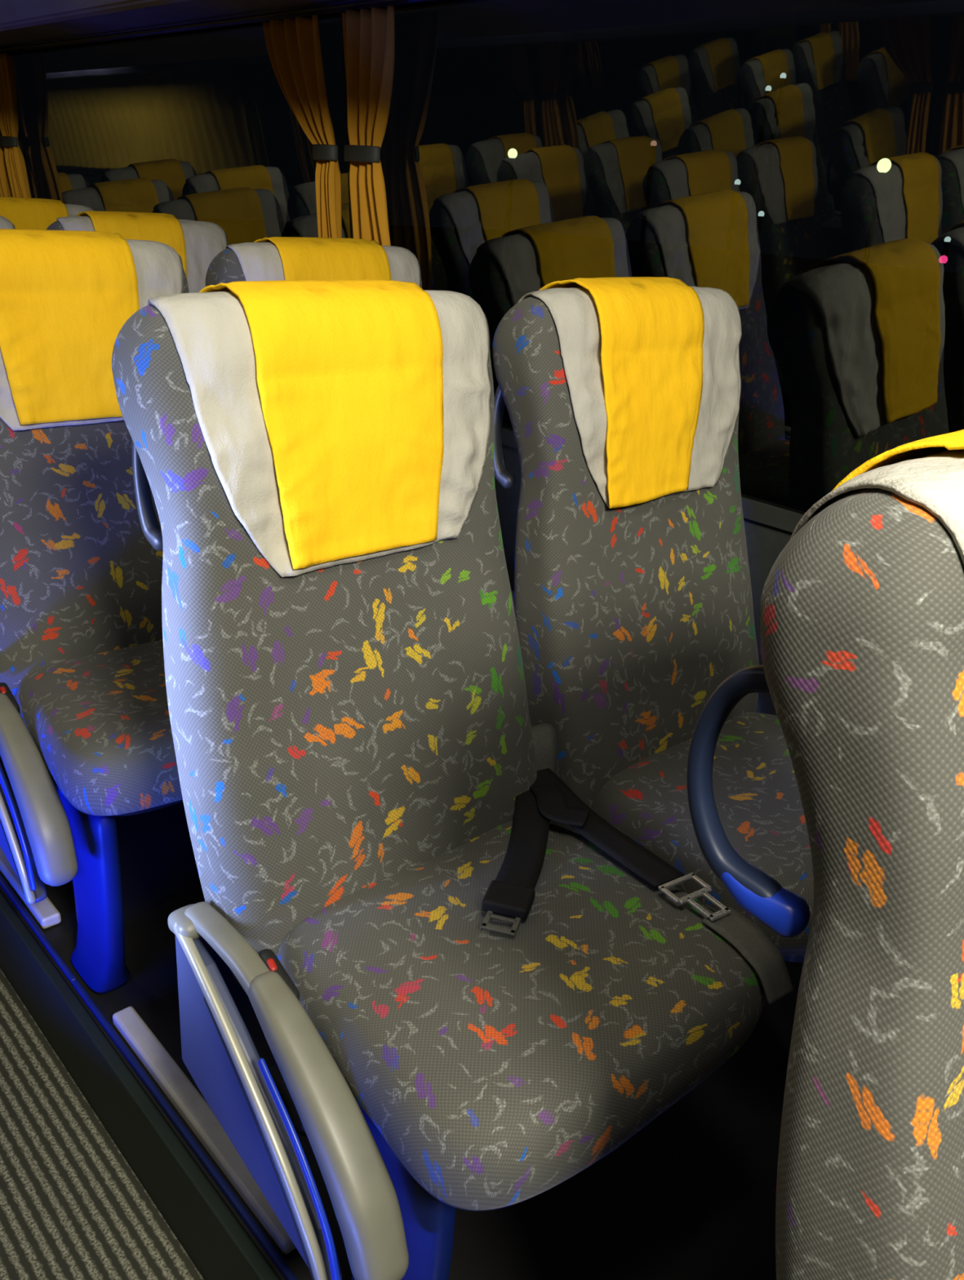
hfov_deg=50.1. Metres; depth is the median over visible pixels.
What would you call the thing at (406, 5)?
rail
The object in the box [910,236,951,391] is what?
street lamp
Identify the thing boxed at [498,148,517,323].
street lamp
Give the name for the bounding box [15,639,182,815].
cushion
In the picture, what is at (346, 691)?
seat
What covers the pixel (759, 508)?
trim
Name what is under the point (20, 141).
trim
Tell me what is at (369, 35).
curtain
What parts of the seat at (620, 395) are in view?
grab handle, backrest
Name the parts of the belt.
buckle plate, buckle plate, buckle plate, buckle plate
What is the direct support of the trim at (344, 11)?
attached to the wall
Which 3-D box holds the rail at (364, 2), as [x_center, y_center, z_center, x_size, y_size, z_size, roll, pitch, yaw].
[-1.929,-2.128,3.760,0.012,0.008,14.168,-17,31,-39]
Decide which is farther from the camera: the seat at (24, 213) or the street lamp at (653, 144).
the street lamp at (653, 144)
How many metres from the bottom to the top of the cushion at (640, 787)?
0.144 m
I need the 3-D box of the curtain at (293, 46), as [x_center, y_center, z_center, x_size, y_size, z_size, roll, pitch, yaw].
[-0.411,-1.018,2.406,0.257,0.742,0.088,23,30,37]
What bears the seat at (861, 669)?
on the floor at (691, 1194)
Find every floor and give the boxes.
[0,755,803,1279]
[0,967,204,1279]
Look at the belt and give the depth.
1.22 m
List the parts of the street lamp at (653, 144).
globe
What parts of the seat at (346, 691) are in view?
grab handle, armrest arm, frame, panel, release lever, backrest, leg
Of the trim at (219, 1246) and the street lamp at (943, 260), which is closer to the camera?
the trim at (219, 1246)
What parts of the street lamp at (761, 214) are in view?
globe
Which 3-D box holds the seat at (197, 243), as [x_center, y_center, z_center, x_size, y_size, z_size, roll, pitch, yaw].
[-0.687,-0.428,2.546,0.524,1.135,0.696,-17,31,-39]
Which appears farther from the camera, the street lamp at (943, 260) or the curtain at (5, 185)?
the street lamp at (943, 260)
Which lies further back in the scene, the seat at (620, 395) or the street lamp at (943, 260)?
the street lamp at (943, 260)
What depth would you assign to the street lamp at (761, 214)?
15.35 m
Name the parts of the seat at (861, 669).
grab handle, grab handle, backrest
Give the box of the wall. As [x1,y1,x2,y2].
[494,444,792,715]
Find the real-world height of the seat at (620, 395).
1.135 m
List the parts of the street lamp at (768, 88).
globe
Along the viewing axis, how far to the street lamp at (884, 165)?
15.53 m
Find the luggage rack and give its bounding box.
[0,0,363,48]
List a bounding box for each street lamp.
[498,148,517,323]
[635,140,657,276]
[719,179,740,290]
[733,85,771,306]
[738,210,764,365]
[739,72,786,366]
[838,158,891,383]
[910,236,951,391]
[910,255,947,394]
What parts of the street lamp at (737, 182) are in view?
globe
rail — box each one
[0,0,404,51]
[0,0,493,56]
[0,846,297,1279]
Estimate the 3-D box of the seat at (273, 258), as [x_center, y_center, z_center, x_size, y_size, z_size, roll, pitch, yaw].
[-0.166,-0.166,2.026,0.523,1.133,0.693,-17,31,-39]
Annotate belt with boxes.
[480,722,794,1004]
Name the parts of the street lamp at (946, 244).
globe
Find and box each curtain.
[0,53,31,198]
[0,129,13,197]
[262,14,342,238]
[342,5,395,245]
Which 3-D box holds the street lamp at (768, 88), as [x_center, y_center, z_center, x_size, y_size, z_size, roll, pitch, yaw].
[4.048,-6.184,15.839,0.090,4.134,0.090,-17,31,-39]
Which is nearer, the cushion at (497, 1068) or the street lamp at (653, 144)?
the cushion at (497, 1068)
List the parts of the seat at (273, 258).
backrest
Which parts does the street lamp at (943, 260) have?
globe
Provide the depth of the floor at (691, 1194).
1.44 m
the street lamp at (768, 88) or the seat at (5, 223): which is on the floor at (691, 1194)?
the seat at (5, 223)
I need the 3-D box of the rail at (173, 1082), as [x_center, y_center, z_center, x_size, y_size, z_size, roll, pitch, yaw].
[-2.213,-0.232,3.253,0.048,0.023,9.358,-17,31,-39]
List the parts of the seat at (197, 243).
backrest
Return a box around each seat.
[0,196,93,230]
[0,215,15,229]
[0,228,189,994]
[46,210,228,293]
[111,280,766,1279]
[205,236,514,606]
[492,276,813,964]
[686,429,963,1279]
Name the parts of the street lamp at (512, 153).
globe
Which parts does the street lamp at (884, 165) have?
globe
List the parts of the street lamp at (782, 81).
globe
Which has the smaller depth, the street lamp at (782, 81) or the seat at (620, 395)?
the seat at (620, 395)
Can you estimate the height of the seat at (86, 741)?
1.133 m
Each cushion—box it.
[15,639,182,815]
[276,820,766,1211]
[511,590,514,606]
[593,712,813,962]
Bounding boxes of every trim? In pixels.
[0,53,30,187]
[0,890,279,1279]
[340,8,359,238]
[501,422,808,532]
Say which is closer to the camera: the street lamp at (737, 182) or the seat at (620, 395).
the seat at (620, 395)
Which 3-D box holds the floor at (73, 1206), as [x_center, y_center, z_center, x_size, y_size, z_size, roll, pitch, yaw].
[-2.968,-0.237,3.667,0.540,0.050,14.200,-17,31,-39]
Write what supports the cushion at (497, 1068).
on the seat at (346, 691)
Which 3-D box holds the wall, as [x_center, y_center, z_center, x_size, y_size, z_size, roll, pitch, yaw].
[-1.881,-1.004,4.373,0.122,0.930,14.200,-17,31,-39]
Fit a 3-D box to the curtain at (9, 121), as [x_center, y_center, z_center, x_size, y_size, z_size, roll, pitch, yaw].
[-1.621,-1.628,3.621,0.094,0.742,0.190,-17,31,-39]

